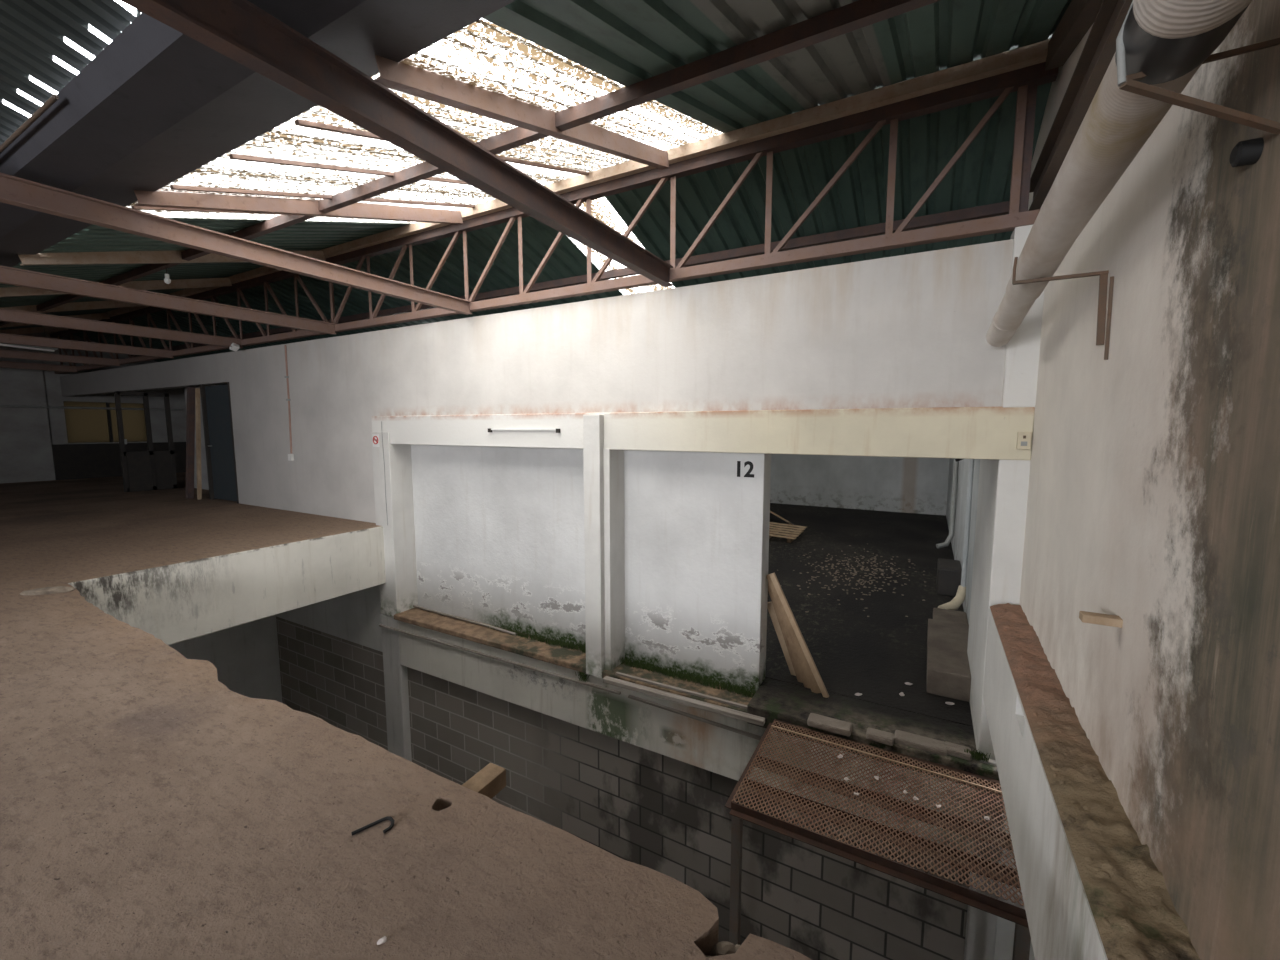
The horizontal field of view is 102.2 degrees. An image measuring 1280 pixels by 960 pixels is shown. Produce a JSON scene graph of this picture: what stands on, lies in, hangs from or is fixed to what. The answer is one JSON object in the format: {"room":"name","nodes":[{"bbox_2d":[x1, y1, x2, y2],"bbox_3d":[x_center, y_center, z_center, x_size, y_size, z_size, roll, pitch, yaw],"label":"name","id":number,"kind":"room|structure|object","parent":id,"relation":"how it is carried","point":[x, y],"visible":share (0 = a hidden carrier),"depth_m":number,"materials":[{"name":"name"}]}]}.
{"room":"abandoned warehouse","nodes":[
{"label":"abandoned warehouse","id":0,"kind":"room"},
{"bbox_2d":[0,0,45,57],"bbox_3d":[-8.683,-2.462,4.372,21.150,0.641,2.024,3,7,29],"label":"ceiling","id":1,"kind":"structure","parent":0,"point":[14,14],"depth_m":2.14,"materials":[{"name":"metal"}]},
{"bbox_2d":[0,333,55,483],"bbox_3d":[-17.558,-1.515,8.339,0.300,4.000,10.650,3,7,29],"label":"wall","id":2,"kind":"structure","parent":0,"point":[26,455],"depth_m":12.59,"materials":[{"name":"paint"}]},
{"bbox_2d":[0,0,515,266],"bbox_3d":[-8.018,-2.139,5.744,21.015,0.135,0.670,3,7,29],"label":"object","id":3,"kind":"object","parent":2,"relation":"attached to","point":[157,104],"visible":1,"depth_m":2.40,"materials":[{"name":"metal"}]},
{"bbox_2d":[0,94,58,153],"bbox_3d":[-9.952,-2.196,6.415,16.580,0.019,0.020,3,7,29],"label":"rail","id":4,"kind":"object","parent":3,"relation":"attached to","point":[54,97],"visible":1,"depth_m":2.58,"materials":[{"name":"metal"}]},
{"bbox_2d":[0,0,939,325],"bbox_3d":[-7.145,-2.588,6.872,20.600,0.080,0.060,3,7,29],"label":"purlin","id":5,"kind":"object","parent":2,"relation":"attached to","point":[859,14],"visible":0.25,"depth_m":2.87,"materials":[{"name":"metal"}]},
{"bbox_2d":[374,55,668,168],"bbox_3d":[-0.457,-2.270,3.337,0.070,0.896,2.793,3,7,29],"label":"rafter","id":6,"kind":"object","parent":5,"relation":"attached to","point":[398,76],"visible":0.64,"depth_m":2.81,"materials":[{"name":"red metal"}]},
{"bbox_2d":[0,0,141,144],"bbox_3d":[-8.145,-2.224,5.367,21.150,0.077,0.185,3,7,29],"label":"ceiling","id":7,"kind":"structure","parent":0,"point":[33,50],"depth_m":2.27,"materials":[{"name":"metal"}]},
{"bbox_2d":[39,332,186,444],"bbox_3d":[-14.242,-2.131,14.302,0.250,4.000,3.050,3,7,29],"label":"wall","id":8,"kind":"structure","parent":0,"point":[57,423],"depth_m":13.88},
{"bbox_2d":[63,401,146,442],"bbox_3d":[-14.409,-1.559,13.966,0.140,1.130,1.660,3,7,29],"label":"window","id":9,"kind":"structure","parent":8,"relation":"in","point":[82,425],"depth_m":13.87,"materials":[{"name":"glass"}]},
{"bbox_2d":[52,442,185,479],"bbox_3d":[-14.089,-0.581,14.376,0.080,0.900,3.050,3,7,29],"label":"wainscot","id":10,"kind":"structure","parent":8,"relation":"attached to","point":[71,461],"depth_m":13.69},
{"bbox_2d":[45,39,1049,333],"bbox_3d":[-6.375,-3.208,8.195,20.600,0.090,0.070,3,7,29],"label":"roof beam","id":11,"kind":"structure","parent":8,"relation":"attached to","point":[1036,53],"depth_m":4.08,"materials":[{"name":"metal"}]},
{"bbox_2d":[0,308,242,347],"bbox_3d":[-8.218,-1.917,5.422,0.085,0.140,6.955,3,7,29],"label":"tie beam","id":12,"kind":"structure","parent":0,"point":[7,315],"depth_m":7.08,"materials":[{"name":"red metal"}]},
{"bbox_2d":[229,343,239,351],"bbox_3d":[-6.561,-2.150,8.351,0.124,0.131,0.123,3,7,29],"label":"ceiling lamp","id":13,"kind":"object","parent":12,"relation":"attached to","point":[235,347],"visible":1,"depth_m":8.33,"materials":[{"name":"white plastic"}]},
{"bbox_2d":[184,384,227,489],"bbox_3d":[-8.974,-1.071,10.852,2.100,2.600,0.100,3,7,29],"label":"wall partition","id":14,"kind":"structure","parent":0,"point":[204,475],"depth_m":11.11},
{"bbox_2d":[168,615,281,702],"bbox_3d":[-9.018,2.991,4.332,0.250,3.860,11.200,3,7,29],"label":"wall","id":15,"kind":"structure","parent":0,"point":[245,657],"depth_m":8.55,"materials":[{"name":"paint"}]},
{"bbox_2d":[0,216,622,361],"bbox_3d":[-8.427,-3.028,9.521,16.550,0.904,5.660,3,7,29],"label":"ceiling","id":16,"kind":"structure","parent":0,"point":[567,260],"depth_m":7.13,"materials":[{"name":"metal"}]},
{"bbox_2d":[0,313,57,351],"bbox_3d":[-9.887,-2.446,8.085,0.070,0.709,1.142,1,6,6],"label":"lamp","id":17,"kind":"object","parent":16,"relation":"hanging from","point":[1,344],"visible":0.56,"depth_m":8.36,"materials":[{"name":"white plastic"}]},
{"bbox_2d":[0,326,67,334],"bbox_3d":[-14.053,-3.050,10.883,0.070,0.896,2.793,3,7,29],"label":"rafter","id":18,"kind":"object","parent":16,"relation":"attached to","point":[46,328],"visible":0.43,"depth_m":11.55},
{"bbox_2d":[0,313,109,327],"bbox_3d":[-11.783,-2.920,9.623,0.070,0.896,2.793,3,7,29],"label":"rafter","id":19,"kind":"object","parent":16,"relation":"attached to","point":[97,316],"visible":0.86,"depth_m":10.47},
{"bbox_2d":[2,300,144,312],"bbox_3d":[-9.512,-2.789,8.363,0.070,0.896,2.793,3,7,29],"label":"rafter","id":20,"kind":"object","parent":16,"relation":"attached to","point":[74,306],"visible":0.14,"depth_m":8.60,"materials":[{"name":"metal"}]},
{"bbox_2d":[0,278,231,296],"bbox_3d":[-7.242,-2.659,7.103,0.070,0.896,2.793,3,7,29],"label":"rafter","id":21,"kind":"object","parent":16,"relation":"attached to","point":[208,282],"visible":0.64,"depth_m":7.43,"materials":[{"name":"metal"}]},
{"bbox_2d":[164,267,170,283],"bbox_3d":[-5.268,-2.280,5.747,0.060,0.185,0.060,3,7,29],"label":"hanging lamp","id":22,"kind":"object","parent":16,"relation":"hanging from","point":[167,280],"visible":1,"depth_m":5.74,"materials":[{"name":"white plastic"}]},
{"bbox_2d":[18,250,325,264],"bbox_3d":[-4.971,-2.529,5.843,0.070,0.896,2.793,3,7,29],"label":"rafter","id":23,"kind":"object","parent":16,"relation":"attached to","point":[121,257],"visible":0.72,"depth_m":5.27,"materials":[{"name":"metal"}]},
{"bbox_2d":[131,201,1009,356],"bbox_3d":[-5.620,-2.957,9.582,20.600,0.090,0.060,3,7,29],"label":"truss bottom chord","id":24,"kind":"object","parent":16,"relation":"attached to","point":[1001,208],"visible":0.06,"depth_m":5.78,"materials":[{"name":"metal"}]},
{"bbox_2d":[567,197,674,294],"bbox_3d":[-0.162,-2.714,6.546,0.800,0.890,2.828,3,7,29],"label":"skylight","id":25,"kind":"object","parent":16,"relation":"in","point":[602,210],"visible":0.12,"depth_m":5.93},
{"bbox_2d":[0,472,811,959],"bbox_3d":[-10.553,0.766,6.402,25.440,0.140,13.700,3,7,29],"label":"floor","id":26,"kind":"structure","parent":0,"point":[152,808],"depth_m":1.77,"materials":[{"name":"concrete"}]},
{"bbox_2d":[19,586,75,595],"bbox_3d":[-4.835,0.903,4.214,0.329,0.057,0.123,-2,6,-17],"label":"lump","id":27,"kind":"object","parent":26,"relation":"on","point":[59,589],"visible":1,"depth_m":4.18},
{"bbox_2d":[186,387,194,498],"bbox_3d":[-8.433,-0.689,9.679,0.318,2.092,0.133,-1,6,-11],"label":"wooden post","id":28,"kind":"object","parent":26,"relation":"on","point":[190,419],"visible":1,"depth_m":9.65,"materials":[{"name":"wood"}]},
{"bbox_2d":[195,388,201,499],"bbox_3d":[-8.173,-0.660,9.553,0.198,2.054,0.078,-2,6,-19],"label":"wooden post","id":29,"kind":"object","parent":26,"relation":"on","point":[197,390],"visible":1,"depth_m":9.54,"materials":[{"name":"brown wood"}]},
{"bbox_2d":[68,526,385,644],"bbox_3d":[-4.424,1.165,5.768,0.300,0.797,3.300,3,7,29],"label":"beam","id":30,"kind":"structure","parent":26,"relation":"attached to","point":[178,602],"depth_m":5.58,"materials":[{"name":"paint"}]},
{"bbox_2d":[351,816,394,834],"bbox_3d":[-0.889,1.171,1.729,0.125,0.011,0.071,-5,8,-40],"label":"hook","id":31,"kind":"object","parent":26,"relation":"on","point":[390,818],"visible":1,"depth_m":1.74,"materials":[{"name":"black paint"}]},
{"bbox_2d":[377,936,386,944],"bbox_3d":[-0.679,1.211,1.357,0.024,0.010,0.019,-3,7,-28],"label":"chip","id":32,"kind":"object","parent":26,"relation":"on","point":[382,940],"visible":1,"depth_m":1.35,"materials":[{"name":"paper"}]},
{"bbox_2d":[462,763,505,798],"bbox_3d":[-0.628,1.202,1.990,0.090,0.075,0.232,3,7,29],"label":"timber end","id":33,"kind":"object","parent":26,"relation":"in","point":[490,780],"visible":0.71,"depth_m":2.02,"materials":[{"name":"brown wood"}]},
{"bbox_3d":[0.190,1.417,1.315,0.400,0.210,0.215,3,7,29],"label":"trim","id":34,"kind":"structure","parent":26,"relation":"attached to","visible":0},
{"bbox_2d":[709,944,716,955],"bbox_3d":[0.196,1.287,1.417,0.042,0.030,0.036,3,7,29],"label":"rubble stone","id":35,"kind":"object","parent":34,"relation":"on","point":[712,952],"visible":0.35,"depth_m":1.40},
{"bbox_2d":[714,941,736,955],"bbox_3d":[0.229,1.262,1.382,0.054,0.039,0.044,-2,6,-15],"label":"rubble stone","id":36,"kind":"object","parent":34,"relation":"on","point":[723,947],"visible":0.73,"depth_m":1.38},
{"bbox_2d":[60,239,1034,959],"bbox_3d":[-6.027,1.146,8.758,22.100,6.620,0.264,3,7,29],"label":"wall","id":37,"kind":"structure","parent":0,"point":[908,330],"depth_m":5.31,"materials":[{"name":"paint"}]},
{"bbox_2d":[114,391,177,491],"bbox_3d":[-10.280,-0.801,10.766,0.090,2.040,0.840,3,7,29],"label":"door","id":38,"kind":"structure","parent":37,"relation":"in","point":[148,470],"depth_m":10.77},
{"bbox_2d":[200,382,238,502],"bbox_3d":[-7.539,-0.671,9.311,1.060,2.120,0.170,3,7,29],"label":"door","id":39,"kind":"structure","parent":37,"relation":"in","point":[215,400],"depth_m":9.33,"materials":[{"name":"metal"}]},
{"bbox_2d":[284,345,293,460],"bbox_3d":[-5.490,-1.193,8.038,0.100,1.780,0.049,3,7,29],"label":"conduit","id":40,"kind":"object","parent":37,"relation":"attached to","point":[290,456],"visible":1,"depth_m":8.03,"materials":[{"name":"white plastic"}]},
{"bbox_2d":[288,454,293,460],"bbox_3d":[-5.500,-0.357,8.128,0.080,0.100,0.046,3,7,29],"label":"socket","id":41,"kind":"object","parent":40,"relation":"attached to","point":[290,456],"depth_m":8.11,"materials":[{"name":"white plastic"}]},
{"bbox_2d":[372,434,379,446],"bbox_3d":[-3.561,-0.532,6.951,0.140,0.170,0.018,3,7,29],"label":"no smoking sign","id":42,"kind":"object","parent":37,"relation":"attached to","point":[375,437],"visible":1,"depth_m":6.95,"materials":[{"name":"white plastic"}]},
{"bbox_2d":[381,421,387,524],"bbox_3d":[-3.426,-0.082,6.921,0.027,1.400,0.008,3,7,29],"label":"cable","id":43,"kind":"object","parent":37,"relation":"attached to","point":[381,421],"visible":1,"depth_m":6.91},
{"bbox_2d":[371,432,417,616],"bbox_3d":[-3.356,0.598,7.272,0.370,2.545,0.545,3,7,29],"label":"pillar","id":44,"kind":"structure","parent":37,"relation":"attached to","point":[399,593],"depth_m":7.05,"materials":[{"name":"paint"}]},
{"bbox_2d":[381,614,411,761],"bbox_3d":[-3.359,3.226,7.548,0.380,2.730,0.540,3,7,29],"label":"pillar","id":45,"kind":"structure","parent":37,"relation":"attached to","point":[395,674],"depth_m":7.27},
{"bbox_2d":[411,445,585,644],"bbox_3d":[-1.742,0.739,6.562,3.150,2.380,0.190,3,7,29],"label":"wall panel","id":46,"kind":"object","parent":37,"relation":"attached to","point":[500,538],"visible":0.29,"depth_m":6.43,"materials":[{"name":"paint"}]},
{"bbox_2d":[50,62,1058,373],"bbox_3d":[-6.269,-2.703,8.337,20.500,1.008,0.150,3,7,29],"label":"roof truss","id":47,"kind":"object","parent":37,"relation":"on","point":[1025,81],"visible":0.73,"depth_m":4.39,"materials":[{"name":"red metal"}]},
{"bbox_2d":[0,361,76,371],"bbox_3d":[-15.029,-2.308,9.202,0.085,0.140,6.955,3,7,29],"label":"tie beam","id":48,"kind":"structure","parent":47,"relation":"attached to","point":[3,364],"depth_m":11.66,"materials":[{"name":"red metal"}]},
{"bbox_2d":[0,349,119,365],"bbox_3d":[-12.759,-2.178,7.942,0.085,0.140,6.955,3,7,29],"label":"tie beam","id":49,"kind":"structure","parent":47,"relation":"attached to","point":[3,353],"depth_m":10.18,"materials":[{"name":"red metal"}]},
{"bbox_2d":[0,333,173,357],"bbox_3d":[-10.488,-2.048,6.682,0.085,0.140,6.955,3,7,29],"label":"tie beam","id":50,"kind":"structure","parent":47,"relation":"attached to","point":[4,338],"depth_m":8.66,"materials":[{"name":"red metal"}]},
{"bbox_2d":[0,266,336,334],"bbox_3d":[-5.947,-1.787,4.162,0.085,0.140,6.955,3,7,29],"label":"tie beam","id":51,"kind":"structure","parent":47,"relation":"attached to","point":[8,275],"depth_m":5.46,"materials":[{"name":"red metal"}]},
{"bbox_2d":[0,172,471,314],"bbox_3d":[-3.651,-1.655,2.887,0.085,0.140,6.955,3,7,29],"label":"tie beam","id":52,"kind":"structure","parent":47,"relation":"attached to","point":[16,191],"depth_m":3.69,"materials":[{"name":"red metal"}]},
{"bbox_2d":[134,190,462,223],"bbox_3d":[-2.675,-2.397,4.568,0.070,0.896,2.793,3,7,29],"label":"rafter","id":53,"kind":"object","parent":52,"relation":"on","point":[164,199],"visible":0.72,"depth_m":4.17,"materials":[{"name":"red metal"}]},
{"bbox_2d":[120,0,672,286],"bbox_3d":[-1.433,-1.528,1.656,0.085,0.170,6.955,3,7,29],"label":"tie beam","id":54,"kind":"structure","parent":47,"relation":"attached to","point":[241,31],"depth_m":2.17,"materials":[{"name":"metal"}]},
{"bbox_2d":[624,450,770,692],"bbox_3d":[0.538,0.871,5.289,1.500,2.380,0.243,3,7,29],"label":"wall panel","id":55,"kind":"object","parent":37,"relation":"attached to","point":[696,524],"visible":0.93,"depth_m":5.12,"materials":[{"name":"paint"}]},
{"bbox_2d":[371,406,1034,459],"bbox_3d":[-0.355,-0.523,5.498,7.238,0.370,0.540,3,7,29],"label":"beam","id":56,"kind":"structure","parent":37,"relation":"attached to","point":[936,432],"depth_m":4.41,"materials":[{"name":"paint"}]},
{"bbox_2d":[488,428,559,432],"bbox_3d":[-1.292,-0.544,5.682,1.004,0.045,0.050,3,7,29],"label":"rail","id":57,"kind":"object","parent":56,"relation":"attached to","point":[489,429],"visible":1,"depth_m":5.67,"materials":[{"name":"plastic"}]},
{"bbox_2d":[1016,432,1031,449],"bbox_3d":[2.620,-0.268,3.522,0.075,0.120,0.041,3,7,29],"label":"junction box","id":58,"kind":"object","parent":56,"relation":"attached to","point":[1023,438],"visible":1,"depth_m":3.51,"materials":[{"name":"beige plastic"}]},
{"bbox_2d":[398,621,1003,862],"bbox_3d":[-0.271,2.377,5.555,6.860,0.690,0.240,3,7,29],"label":"concrete beam","id":59,"kind":"structure","parent":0,"point":[706,746],"depth_m":5.35,"materials":[{"name":"paint"}]},
{"bbox_2d":[379,624,620,694],"bbox_3d":[-1.927,2.122,6.291,3.950,0.057,0.030,3,7,29],"label":"batten","id":60,"kind":"object","parent":59,"relation":"attached to","point":[380,625],"visible":1,"depth_m":6.06,"materials":[{"name":"grey wood"}]},
{"bbox_2d":[394,608,752,712],"bbox_3d":[-0.935,1.976,6.030,5.240,0.070,0.590,3,7,29],"label":"sill","id":61,"kind":"structure","parent":59,"relation":"on","point":[569,658],"depth_m":5.91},
{"bbox_2d":[413,605,515,634],"bbox_3d":[-2.367,1.834,6.818,1.961,0.042,0.045,3,7,30],"label":"plank","id":62,"kind":"object","parent":61,"relation":"on","point":[415,606],"visible":1,"depth_m":6.75,"materials":[{"name":"grey wood"}]},
{"bbox_2d":[488,624,585,652],"bbox_3d":[-1.192,1.864,6.183,1.708,0.121,0.146,3,7,29],"label":"grass","id":63,"kind":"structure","parent":61,"relation":"on","point":[563,644],"depth_m":6.07,"materials":[{"name":"plant"}]},
{"bbox_2d":[583,415,624,677],"bbox_3d":[-0.330,0.683,5.552,0.310,2.740,0.600,3,7,29],"label":"pillar","id":64,"kind":"structure","parent":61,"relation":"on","point":[603,468],"depth_m":5.33,"materials":[{"name":"paint"}]},
{"bbox_2d":[615,672,746,708],"bbox_3d":[0.394,2.032,4.994,1.450,0.020,0.030,3,7,28],"label":"batten","id":65,"kind":"object","parent":61,"relation":"on","point":[616,673],"visible":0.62,"depth_m":4.97,"materials":[{"name":"grey wood"}]},
{"bbox_2d":[620,657,755,697],"bbox_3d":[0.458,1.980,5.235,1.556,0.084,0.146,3,7,29],"label":"grass","id":66,"kind":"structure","parent":61,"relation":"on","point":[641,665],"depth_m":5.21,"materials":[{"name":"plant"}]},
{"bbox_2d":[603,676,764,725],"bbox_3d":[0.360,2.078,4.897,1.650,0.055,0.070,3,7,28],"label":"wooden plank","id":67,"kind":"object","parent":59,"relation":"attached to","point":[709,707],"visible":1,"depth_m":4.83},
{"bbox_2d":[628,695,766,742],"bbox_3d":[0.510,2.267,4.939,1.430,0.057,0.030,3,7,29],"label":"batten","id":68,"kind":"object","parent":59,"relation":"attached to","point":[673,710],"visible":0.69,"depth_m":4.91,"materials":[{"name":"grey wood"}]},
{"bbox_2d":[747,678,1002,795],"bbox_3d":[1.942,2.118,4.408,1.930,0.180,0.590,3,7,29],"label":"concrete ledge","id":69,"kind":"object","parent":59,"relation":"attached to","point":[774,699],"depth_m":4.39,"materials":[{"name":"concrete"}]},
{"bbox_2d":[768,583,809,687],"bbox_3d":[1.437,1.457,4.968,0.499,1.051,0.034,4,7,33],"label":"leaning board","id":70,"kind":"object","parent":69,"relation":"on","point":[802,674],"visible":0.28,"depth_m":4.95,"materials":[{"name":"brown wood"}]},
{"bbox_2d":[766,574,820,692],"bbox_3d":[1.452,1.445,4.890,0.557,1.093,0.034,4,7,33],"label":"leaning board","id":71,"kind":"object","parent":69,"relation":"on","point":[807,670],"visible":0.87,"depth_m":4.87,"materials":[{"name":"brown wood"}]},
{"bbox_2d":[769,572,828,697],"bbox_3d":[1.484,1.442,4.825,0.584,1.101,0.032,4,7,32],"label":"leaning board","id":72,"kind":"object","parent":69,"relation":"on","point":[774,579],"visible":1,"depth_m":4.81,"materials":[{"name":"brown wood"}]},
{"bbox_2d":[807,713,851,736],"bbox_3d":[1.571,2.026,4.278,0.340,0.060,0.140,3,7,29],"label":"threshold stone","id":73,"kind":"object","parent":69,"relation":"on","point":[818,721],"visible":1,"depth_m":4.24,"materials":[{"name":"concrete"}]},
{"bbox_2d":[866,727,893,745],"bbox_3d":[1.913,2.043,4.112,0.200,0.060,0.110,3,7,29],"label":"threshold stone","id":74,"kind":"object","parent":69,"relation":"on","point":[872,734],"visible":1,"depth_m":4.08,"materials":[{"name":"concrete"}]},
{"bbox_2d":[894,730,946,755],"bbox_3d":[2.187,2.052,4.028,0.360,0.060,0.140,3,7,29],"label":"threshold stone","id":75,"kind":"object","parent":69,"relation":"on","point":[931,745],"visible":0.97,"depth_m":4.00,"materials":[{"name":"concrete"}]},
{"bbox_2d":[945,742,971,759],"bbox_3d":[2.415,2.063,3.924,0.180,0.060,0.120,3,7,29],"label":"threshold stone","id":76,"kind":"object","parent":69,"relation":"on","point":[955,750],"visible":0.79,"depth_m":3.89,"materials":[{"name":"concrete"}]},
{"bbox_2d":[483,0,1071,287],"bbox_3d":[1.157,-2.478,4.202,3.800,0.904,5.660,3,7,29],"label":"ceiling","id":77,"kind":"structure","parent":0,"point":[625,42],"depth_m":3.61,"materials":[{"name":"metal"}]},
{"bbox_2d":[126,18,722,223],"bbox_3d":[-1.628,-2.456,4.137,3.900,0.909,2.828,3,7,29],"label":"skylight","id":78,"kind":"object","parent":77,"relation":"in","point":[318,153],"visible":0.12,"depth_m":3.35,"materials":[{"name":"white plastic"}]},
{"bbox_2d":[770,454,949,515],"bbox_3d":[4.275,-1.677,16.712,10.300,5.200,0.300,3,7,29],"label":"wall","id":79,"kind":"structure","parent":0,"point":[892,484],"depth_m":15.39,"materials":[{"name":"paint"}]},
{"bbox_2d":[765,503,972,726],"bbox_3d":[1.501,1.355,11.892,10.030,0.200,12.120,3,7,29],"label":"floor","id":80,"kind":"structure","parent":0,"point":[874,656],"depth_m":7.41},
{"bbox_2d":[767,601,795,675],"bbox_3d":[1.430,1.588,5.164,0.353,0.749,0.049,2,6,21],"label":"leaning board","id":81,"kind":"object","parent":80,"relation":"on","point":[770,607],"visible":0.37,"depth_m":5.16,"materials":[{"name":"brown wood"}]},
{"bbox_2d":[770,511,792,524],"bbox_3d":[3.506,0.900,13.322,0.325,0.508,1.044,-4,7,-37],"label":"board","id":82,"kind":"object","parent":80,"relation":"on","point":[773,513],"visible":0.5,"depth_m":13.06,"materials":[{"name":"brown wood"}]},
{"bbox_2d":[768,587,802,682],"bbox_3d":[1.432,1.483,5.054,0.430,0.978,0.037,4,7,31],"label":"leaning board","id":83,"kind":"object","parent":80,"relation":"on","point":[796,670],"visible":0.27,"depth_m":5.05,"materials":[{"name":"brown wood"}]},
{"bbox_2d":[769,522,806,542],"bbox_3d":[3.053,1.162,11.759,1.263,0.190,1.405,3,7,29],"label":"wooden pallet","id":84,"kind":"object","parent":80,"relation":"on","point":[778,528],"visible":0.56,"depth_m":11.55,"materials":[{"name":"brown wood"}]},
{"bbox_2d":[777,545,925,616],"bbox_3d":[3.627,1.561,8.843,2.318,0.022,4.841,3,7,29],"label":"litter","id":85,"kind":"object","parent":80,"relation":"on","point":[832,565],"visible":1,"depth_m":8.70,"materials":[{"name":"paper"}]},
{"bbox_2d":[927,619,970,701],"bbox_3d":[3.211,1.812,5.322,0.430,0.240,1.450,3,7,29],"label":"concrete block","id":86,"kind":"object","parent":80,"relation":"on","point":[948,668],"visible":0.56,"depth_m":4.95,"materials":[{"name":"concrete"}]},
{"bbox_2d":[933,608,967,624],"bbox_3d":[3.834,1.764,6.378,0.370,0.120,0.700,3,7,29],"label":"concrete block","id":87,"kind":"object","parent":86,"relation":"on","point":[938,613],"visible":0.49,"depth_m":6.46,"materials":[{"name":"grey concrete"}]},
{"bbox_2d":[936,558,961,596],"bbox_3d":[4.684,1.473,7.828,0.300,0.400,0.700,3,7,29],"label":"crate","id":88,"kind":"object","parent":80,"relation":"on","point":[948,581],"visible":0.86,"depth_m":7.56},
{"bbox_2d":[946,458,979,624],"bbox_3d":[6.085,0.195,9.788,0.100,2.900,11.100,3,7,29],"label":"wall","id":89,"kind":"structure","parent":0,"point":[957,540],"depth_m":7.97,"materials":[{"name":"paint"}]},
{"bbox_2d":[936,458,958,547],"bbox_3d":[5.941,0.083,9.918,0.360,2.504,0.112,-1,6,-12],"label":"downpipe","id":90,"kind":"object","parent":89,"relation":"attached to","point":[955,464],"visible":0.77,"depth_m":9.97,"materials":[{"name":"metal"}]},
{"bbox_2d":[938,459,973,609],"bbox_3d":[4.155,0.458,6.706,0.486,2.590,0.126,-3,7,-25],"label":"downpipe","id":91,"kind":"object","parent":89,"relation":"attached to","point":[955,603],"visible":0.7,"depth_m":6.79,"materials":[{"name":"paint"}]},
{"bbox_2d":[1019,0,1279,959],"bbox_3d":[3.221,-0.329,4.203,0.282,5.090,23.500,3,7,29],"label":"wall","id":92,"kind":"structure","parent":0,"point":[1153,501],"depth_m":1.41,"materials":[{"name":"paint"}]},
{"bbox_2d":[964,757,1005,959],"bbox_3d":[2.654,3.504,4.031,0.180,2.900,0.240,3,7,29],"label":"trim","id":93,"kind":"structure","parent":92,"relation":"attached to","point":[981,926],"depth_m":3.91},
{"bbox_2d":[967,459,1029,759],"bbox_3d":[2.977,0.994,4.362,0.190,2.425,1.500,3,7,29],"label":"pillar","id":94,"kind":"structure","parent":92,"relation":"attached to","point":[1003,485],"depth_m":3.79,"materials":[{"name":"paint"}]},
{"bbox_2d":[1002,225,1043,407],"bbox_3d":[2.656,-1.113,3.572,0.195,1.220,0.245,3,7,29],"label":"pillar","id":95,"kind":"structure","parent":92,"relation":"attached to","point":[1022,351],"depth_m":3.49,"materials":[{"name":"paint"}]},
{"bbox_2d":[1012,257,1113,359],"bbox_3d":[1.785,-0.740,2.197,0.333,0.481,0.136,3,7,29],"label":"bracket","id":96,"kind":"object","parent":92,"relation":"attached to","point":[1101,339],"visible":1,"depth_m":2.15,"materials":[{"name":"metal"}]},
{"bbox_2d":[1045,0,1102,70],"bbox_3d":[1.950,-2.137,2.116,0.090,0.934,2.681,3,7,29],"label":"rafter","id":97,"kind":"object","parent":92,"relation":"attached to","point":[1080,15],"visible":1,"depth_m":2.73,"materials":[{"name":"metal"}]},
{"bbox_2d":[1028,0,1132,210],"bbox_3d":[0.535,-1.646,-0.413,0.065,0.240,10.100,3,7,29],"label":"roof beam","id":98,"kind":"structure","parent":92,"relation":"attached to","point":[1099,49],"depth_m":2.62,"materials":[{"name":"metal"}]},
{"bbox_2d":[1079,611,1122,627],"bbox_3d":[1.671,0.496,1.814,0.190,0.030,0.050,3,7,29],"label":"stub","id":99,"kind":"object","parent":92,"relation":"attached to","point":[1084,616],"visible":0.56,"depth_m":1.82,"materials":[{"name":"brown wood"}]},
{"bbox_2d":[1116,1,1279,134],"bbox_3d":[1.176,-0.848,1.064,0.422,0.236,0.053,-1,6,-10],"label":"bracket","id":100,"kind":"object","parent":92,"relation":"attached to","point":[1129,83],"visible":0.91,"depth_m":1.06,"materials":[{"name":"metal"}]},
{"bbox_2d":[986,0,1252,346],"bbox_3d":[0.630,-0.763,0.262,0.188,0.413,7.208,3,7,29],"label":"drain pipe","id":101,"kind":"object","parent":100,"relation":"attached to","point":[1168,41],"visible":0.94,"depth_m":1.24,"materials":[{"name":"beige plastic"}]},
{"bbox_2d":[1229,138,1263,166],"bbox_3d":[1.383,-0.747,1.179,0.038,0.052,0.052,3,7,29],"label":"pipe stub","id":102,"kind":"object","parent":92,"relation":"attached to","point":[1247,152],"visible":1,"depth_m":1.17,"materials":[{"name":"black paint"}]},
{"bbox_3d":[-4.305,5.261,1.865,13.200,0.150,11.100,3,7,29],"label":"floor","id":103,"kind":"structure","parent":0,"visible":0},
{"bbox_2d":[725,719,1030,959],"bbox_3d":[1.592,3.564,3.721,1.710,2.844,1.195,3,7,29],"label":"platform","id":104,"kind":"object","parent":103,"relation":"on","point":[988,868],"visible":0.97,"depth_m":3.42,"materials":[{"name":"brown metal"}]},
{"bbox_3d":[0.430,3.778,-1.002,0.200,3.390,11.000,3,7,29],"label":"wall","id":105,"kind":"structure","parent":0,"visible":0},
{"bbox_2d":[983,607,1107,959],"bbox_3d":[0.086,1.747,-1.099,0.510,0.670,10.860,3,7,29],"label":"parapet","id":106,"kind":"object","parent":105,"relation":"on","point":[1061,922],"visible":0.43,"depth_m":2.02,"materials":[{"name":"paint"}]},
{"bbox_2d":[990,603,1199,959],"bbox_3d":[1.573,1.063,1.849,0.178,0.073,4.155,3,7,29],"label":"coping","id":107,"kind":"object","parent":106,"relation":"on","point":[1135,915],"visible":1,"depth_m":1.64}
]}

